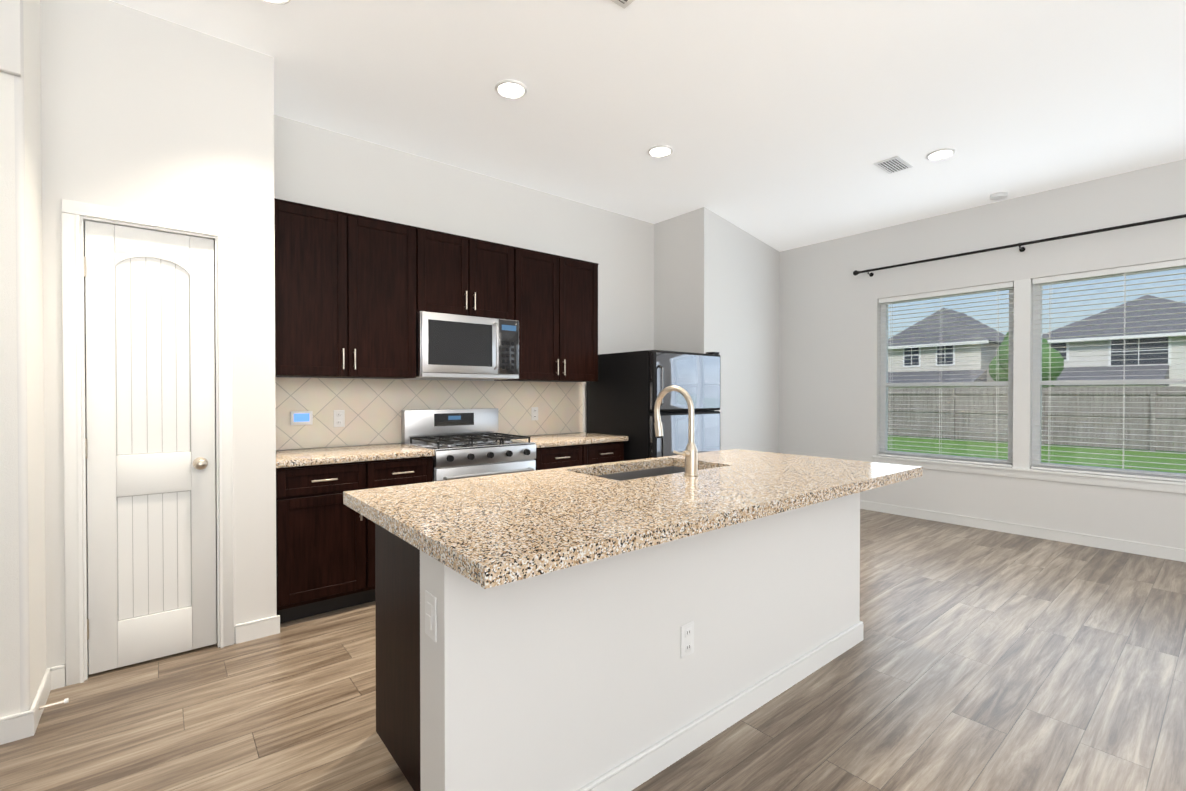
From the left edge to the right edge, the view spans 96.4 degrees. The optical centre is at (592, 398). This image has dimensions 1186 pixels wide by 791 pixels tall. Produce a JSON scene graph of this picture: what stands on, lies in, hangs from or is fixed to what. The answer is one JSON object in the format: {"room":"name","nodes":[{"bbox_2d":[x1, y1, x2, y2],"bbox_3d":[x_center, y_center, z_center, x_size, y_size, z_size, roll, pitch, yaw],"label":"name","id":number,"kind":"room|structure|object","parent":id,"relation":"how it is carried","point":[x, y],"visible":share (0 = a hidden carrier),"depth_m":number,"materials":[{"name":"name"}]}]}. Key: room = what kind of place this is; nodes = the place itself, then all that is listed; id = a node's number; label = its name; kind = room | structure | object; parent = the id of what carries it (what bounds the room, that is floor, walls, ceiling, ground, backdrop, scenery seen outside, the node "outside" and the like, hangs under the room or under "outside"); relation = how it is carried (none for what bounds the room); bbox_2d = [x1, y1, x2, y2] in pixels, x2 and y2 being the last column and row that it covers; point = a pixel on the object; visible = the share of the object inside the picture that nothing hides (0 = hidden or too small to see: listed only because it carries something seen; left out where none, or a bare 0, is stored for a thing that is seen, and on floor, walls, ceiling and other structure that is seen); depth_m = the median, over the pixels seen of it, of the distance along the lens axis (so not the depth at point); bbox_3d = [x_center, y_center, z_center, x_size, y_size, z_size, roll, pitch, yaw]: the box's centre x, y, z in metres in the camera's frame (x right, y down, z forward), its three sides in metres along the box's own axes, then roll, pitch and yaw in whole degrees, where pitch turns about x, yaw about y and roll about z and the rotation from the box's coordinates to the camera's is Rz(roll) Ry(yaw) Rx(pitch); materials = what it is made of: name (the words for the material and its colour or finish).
{"room":"kitchen","nodes":[
{"label":"kitchen","id":0,"kind":"room"},
{"bbox_2d":[0,509,1185,790],"bbox_3d":[0.722,1.306,1.088,9.850,0.080,7.300,0,1,-39],"label":"floor","id":1,"kind":"structure","parent":0,"point":[980,659],"depth_m":2.19,"materials":[{"name":"brown wood"}]},
{"bbox_2d":[276,460,379,622],"bbox_3d":[-1.695,0.809,3.259,0.526,0.874,0.627,0,1,-39],"label":"base cabinet","id":2,"kind":"object","parent":1,"relation":"on","point":[325,549],"depth_m":3.00,"materials":[{"name":"black wood"}]},
{"bbox_2d":[276,432,627,467],"bbox_3d":[-0.895,0.345,3.893,2.577,0.038,0.624,0,1,-39],"label":"countertop","id":3,"kind":"structure","parent":2,"relation":"on","point":[314,456],"depth_m":3.37,"materials":[{"name":"stone"}]},
{"bbox_2d":[380,456,432,486],"bbox_3d":[-1.402,0.807,3.498,0.474,0.874,0.627,0,1,-39],"label":"base cabinet","id":4,"kind":"object","parent":1,"relation":"on","point":[403,471],"depth_m":3.29,"materials":[{"name":"black wood"}]},
{"bbox_2d":[401,408,535,481],"bbox_3d":[-0.892,0.663,3.861,0.763,1.155,0.681,0,1,-39],"label":"range","id":5,"kind":"object","parent":1,"relation":"on","point":[466,443],"visible":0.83,"depth_m":3.81,"materials":[{"name":"silver metal"}]},
{"bbox_2d":[534,441,623,469],"bbox_3d":[-0.275,0.798,4.417,0.879,0.874,0.627,0,1,-39],"label":"base cabinet","id":6,"kind":"object","parent":1,"relation":"on","point":[597,453],"depth_m":4.14,"materials":[{"name":"black wood"}]},
{"bbox_2d":[366,493,859,790],"bbox_3d":[0.243,0.821,2.353,2.257,0.866,0.834,0,1,-39],"label":"kitchen island","id":7,"kind":"object","parent":1,"relation":"on","point":[572,600],"depth_m":1.71,"materials":[{"name":"white paint"}]},
{"bbox_2d":[425,590,436,641],"bbox_3d":[-0.422,0.563,1.373,0.009,0.115,0.070,0,1,-39],"label":"light switch","id":8,"kind":"object","parent":7,"relation":"attached to","point":[430,615],"visible":1,"depth_m":1.36,"materials":[{"name":"white plastic"}]},
{"bbox_2d":[343,449,922,592],"bbox_3d":[0.353,0.364,2.289,2.392,0.046,1.102,0,1,-39],"label":"island countertop","id":9,"kind":"structure","parent":7,"relation":"on","point":[492,531],"depth_m":1.74,"materials":[{"name":"beige stone"}]},
{"bbox_2d":[595,461,702,480],"bbox_3d":[0.282,0.488,2.593,0.784,0.232,0.424,0,1,-39],"label":"sink","id":10,"kind":"object","parent":9,"relation":"in","point":[644,470],"depth_m":2.83,"materials":[{"name":"silver metal"}]},
{"bbox_2d":[654,385,698,475],"bbox_3d":[0.343,0.140,2.387,0.147,0.397,0.256,0,1,-39],"label":"faucet","id":11,"kind":"object","parent":9,"relation":"on","point":[690,453],"visible":1,"depth_m":2.33,"materials":[{"name":"silver metal"}]},
{"bbox_2d":[681,621,693,657],"bbox_3d":[0.337,0.859,1.888,0.070,0.115,0.007,0,1,-39],"label":"outlet","id":12,"kind":"object","parent":7,"relation":"attached to","point":[687,639],"visible":1,"depth_m":1.88,"materials":[{"name":"white plastic"}]},
{"bbox_2d":[577,621,863,790],"bbox_3d":[0.509,1.210,2.030,2.285,0.095,0.018,0,1,-39],"label":"baseboard","id":13,"kind":"structure","parent":7,"relation":"attached to","point":[634,772],"depth_m":1.98,"materials":[{"name":"white wood"}]},
{"bbox_2d":[587,350,720,460],"bbox_3d":[0.570,0.406,4.871,0.870,1.650,0.934,0,1,-39],"label":"refrigerator","id":14,"kind":"object","parent":1,"relation":"on","point":[625,390],"visible":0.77,"depth_m":4.53,"materials":[{"name":"black metal"}]},
{"bbox_2d":[0,0,1185,717],"bbox_3d":[0.721,-0.259,1.060,9.870,3.050,7.320,0,1,-39],"label":"wall","id":15,"kind":"structure","parent":0,"point":[110,104],"depth_m":3.65,"materials":[{"name":"white paint"}]},
{"bbox_2d":[0,700,39,744],"bbox_3d":[-3.335,1.219,0.968,3.214,0.095,0.014,0,1,-39],"label":"baseboard","id":16,"kind":"structure","parent":15,"relation":"attached to","point":[18,726],"depth_m":1.96,"materials":[{"name":"white wood"}]},
{"bbox_2d":[34,664,64,717],"bbox_3d":[-2.212,1.209,2.145,0.039,0.095,0.390,0,1,-39],"label":"baseboard","id":17,"kind":"structure","parent":15,"relation":"attached to","point":[54,677],"depth_m":2.27,"materials":[{"name":"white wood"}]},
{"bbox_2d":[39,698,68,708],"bbox_3d":[-2.119,1.202,2.085,0.081,0.017,0.018,0,1,-39],"label":"door stop","id":18,"kind":"object","parent":15,"relation":"attached to","point":[65,701],"visible":1,"depth_m":2.08,"materials":[{"name":"silver metal"}]},
{"bbox_2d":[61,199,233,685],"bbox_3d":[-2.100,0.194,2.542,0.610,2.117,0.139,0,1,-39],"label":"door frame","id":19,"kind":"structure","parent":15,"relation":"attached to","point":[75,215],"depth_m":2.36,"materials":[{"name":"white wood"}]},
{"bbox_2d":[84,221,216,674],"bbox_3d":[-2.077,0.223,2.509,0.477,2.035,0.113,0,1,-39],"label":"pantry door","id":20,"kind":"structure","parent":15,"relation":"in","point":[150,416],"depth_m":2.51,"materials":[{"name":"painted wood"},{"name":"brushed nickel"}]},
{"bbox_2d":[274,198,429,378],"bbox_3d":[-1.625,-0.652,3.489,0.943,1.028,0.337,0,1,-39],"label":"upper cabinet","id":21,"kind":"object","parent":15,"relation":"attached to","point":[354,293],"depth_m":3.33,"materials":[{"name":"brown wood"}]},
{"bbox_2d":[275,377,582,449],"bbox_3d":[-1.098,0.091,4.139,2.578,0.463,0.010,0,1,-39],"label":"tile backsplash","id":22,"kind":"structure","parent":15,"relation":"attached to","point":[372,408],"depth_m":3.85,"materials":[{"name":"beige tile"}]},
{"bbox_2d":[290,411,312,424],"bbox_3d":[-1.903,0.129,3.463,0.130,0.090,0.019,0,1,-39],"label":"control panel","id":23,"kind":"object","parent":22,"relation":"attached to","point":[301,417],"visible":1,"depth_m":3.45,"materials":[{"name":"white plastic"}]},
{"bbox_2d":[334,410,344,426],"bbox_3d":[-1.729,0.138,3.613,0.070,0.115,0.007,0,1,-39],"label":"outlet","id":24,"kind":"object","parent":22,"relation":"attached to","point":[339,418],"visible":1,"depth_m":3.61,"materials":[{"name":"white plastic"}]},
{"bbox_2d":[531,407,537,419],"bbox_3d":[-0.505,0.133,4.612,0.070,0.115,0.007,0,1,-39],"label":"outlet","id":25,"kind":"object","parent":22,"relation":"attached to","point":[534,413],"visible":1,"depth_m":4.61,"materials":[{"name":"white plastic"}]},
{"bbox_2d":[430,230,517,320],"bbox_3d":[-1.008,-0.885,3.991,0.767,0.572,0.337,0,1,-39],"label":"upper cabinet","id":26,"kind":"object","parent":15,"relation":"attached to","point":[469,276],"depth_m":3.88,"materials":[{"name":"brown wood"}]},
{"bbox_2d":[416,311,518,379],"bbox_3d":[-0.969,-0.372,3.947,0.763,0.446,0.438,0,1,-39],"label":"microwave","id":27,"kind":"object","parent":26,"relation":"attached to","point":[451,346],"visible":0.98,"depth_m":3.77,"materials":[{"name":"silver metal"}]},
{"bbox_2d":[494,247,598,381],"bbox_3d":[-0.407,-0.662,4.483,0.904,1.028,0.337,0,1,-39],"label":"upper cabinet","id":28,"kind":"object","parent":15,"relation":"attached to","point":[558,295],"depth_m":4.36,"materials":[{"name":"brown wood"}]},
{"bbox_2d":[853,214,1185,276],"bbox_3d":[4.187,-1.352,4.280,0.112,0.079,4.100,0,1,-39],"label":"curtain rod","id":29,"kind":"object","parent":15,"relation":"attached to","point":[856,272],"visible":1,"depth_m":4.68,"materials":[{"name":"black metal"}]},
{"bbox_2d":[860,500,1185,561],"bbox_3d":[4.496,1.191,4.004,0.013,0.095,6.846,0,1,-39],"label":"baseboard","id":30,"kind":"structure","parent":15,"relation":"attached to","point":[1177,554],"depth_m":4.68,"materials":[{"name":"white wood"}]},
{"bbox_2d":[872,266,1185,493],"bbox_3d":[3.907,-0.176,4.817,0.182,1.785,2.550,0,1,-39],"label":"window frames","id":31,"kind":"structure","parent":15,"relation":"in","point":[1024,389],"depth_m":4.77,"materials":[{"name":"white"}]},
{"bbox_2d":[878,259,1185,481],"bbox_3d":[3.896,-0.220,4.808,0.060,1.694,2.474,0,1,-39],"label":"window blinds","id":32,"kind":"object","parent":31,"relation":"attached to","point":[1140,269],"visible":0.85,"depth_m":4.64,"materials":[{"name":"white plastic"}]},
{"bbox_2d":[110,0,1185,251],"bbox_3d":[0.722,-1.824,1.059,9.850,0.080,7.300,0,1,-39],"label":"ceiling","id":33,"kind":"structure","parent":0,"point":[780,124],"depth_m":3.14,"materials":[{"name":"white paint"}]},
{"bbox_2d":[261,0,290,4],"bbox_3d":[-1.421,-1.792,2.317,0.188,0.022,0.188,0,1,-39],"label":"recessed light","id":34,"kind":"object","parent":33,"relation":"in","point":[279,2],"visible":1,"depth_m":2.39,"materials":[{"name":"white plastic"}]},
{"bbox_2d":[495,79,526,98],"bbox_3d":[-0.476,-1.799,3.089,0.188,0.022,0.188,0,1,-39],"label":"recessed light","id":35,"kind":"object","parent":33,"relation":"in","point":[510,89],"visible":1,"depth_m":3.08,"materials":[{"name":"white plastic"}]},
{"bbox_2d":[610,0,634,8],"bbox_3d":[0.072,-1.789,2.259,0.340,0.012,0.190,0,1,-39],"label":"ceiling vent","id":36,"kind":"object","parent":33,"relation":"in","point":[623,4],"visible":1,"depth_m":2.39,"materials":[{"name":"white plastic"}]},
{"bbox_2d":[647,145,672,157],"bbox_3d":[0.492,-1.806,3.879,0.188,0.022,0.188,0,1,-39],"label":"recessed light","id":37,"kind":"object","parent":33,"relation":"in","point":[660,151],"visible":1,"depth_m":3.88,"materials":[{"name":"white plastic"}]},
{"bbox_2d":[873,155,912,173],"bbox_3d":[2.328,-1.806,4.113,0.300,0.012,0.180,0,1,-39],"label":"ceiling vent","id":38,"kind":"object","parent":33,"relation":"in","point":[894,164],"visible":1,"depth_m":4.10,"materials":[{"name":"white plastic"}]},
{"bbox_2d":[926,148,955,160],"bbox_3d":[2.572,-1.806,3.925,0.188,0.022,0.188,0,1,-39],"label":"recessed light","id":39,"kind":"object","parent":33,"relation":"in","point":[941,154],"visible":0.98,"depth_m":3.92,"materials":[{"name":"white plastic"}]},
{"bbox_2d":[990,192,1007,200],"bbox_3d":[3.612,-1.800,4.723,0.124,0.035,0.124,0,1,-39],"label":"smoke detector","id":40,"kind":"object","parent":33,"relation":"attached to","point":[998,196],"visible":1,"depth_m":4.70,"materials":[{"name":"white plastic"}]},
{"label":"outside","id":41,"kind":"structure","parent":0,"visible":0},
{"bbox_2d":[888,435,1185,473],"bbox_3d":[30.329,1.450,31.008,73.840,0.200,130.000,0,1,-39],"label":"lawn","id":42,"kind":"structure","parent":41,"point":[1089,449],"depth_m":14.46,"materials":[{"name":"green plant"}]},
{"bbox_2d":[888,308,1007,388],"bbox_3d":[24.131,-2.374,35.987,12.100,7.353,6.431,0,1,-39],"label":"house","id":43,"kind":"structure","parent":42,"relation":"on","point":[933,373],"depth_m":33.35,"materials":[{"name":"grey"}]},
{"bbox_2d":[989,332,1063,387],"bbox_3d":[19.342,-0.931,23.803,2.230,4.694,2.809,0,1,-39],"label":"tree","id":44,"kind":"object","parent":42,"relation":"on","point":[1055,371],"depth_m":23.14,"materials":[{"name":"green plant"}]},
{"bbox_2d":[888,386,1185,451],"bbox_3d":[13.802,0.554,17.507,0.150,1.839,70.002,0,1,-39],"label":"fence","id":45,"kind":"object","parent":42,"relation":"on","point":[1068,404],"depth_m":16.46,"materials":[{"name":"wood"}]},
{"bbox_2d":[1042,295,1185,419],"bbox_3d":[30.632,-2.142,29.291,14.500,7.014,8.881,0,1,-39],"label":"house","id":46,"kind":"structure","parent":42,"relation":"on","point":[1109,372],"depth_m":26.96,"materials":[{"name":"white"}]}
]}

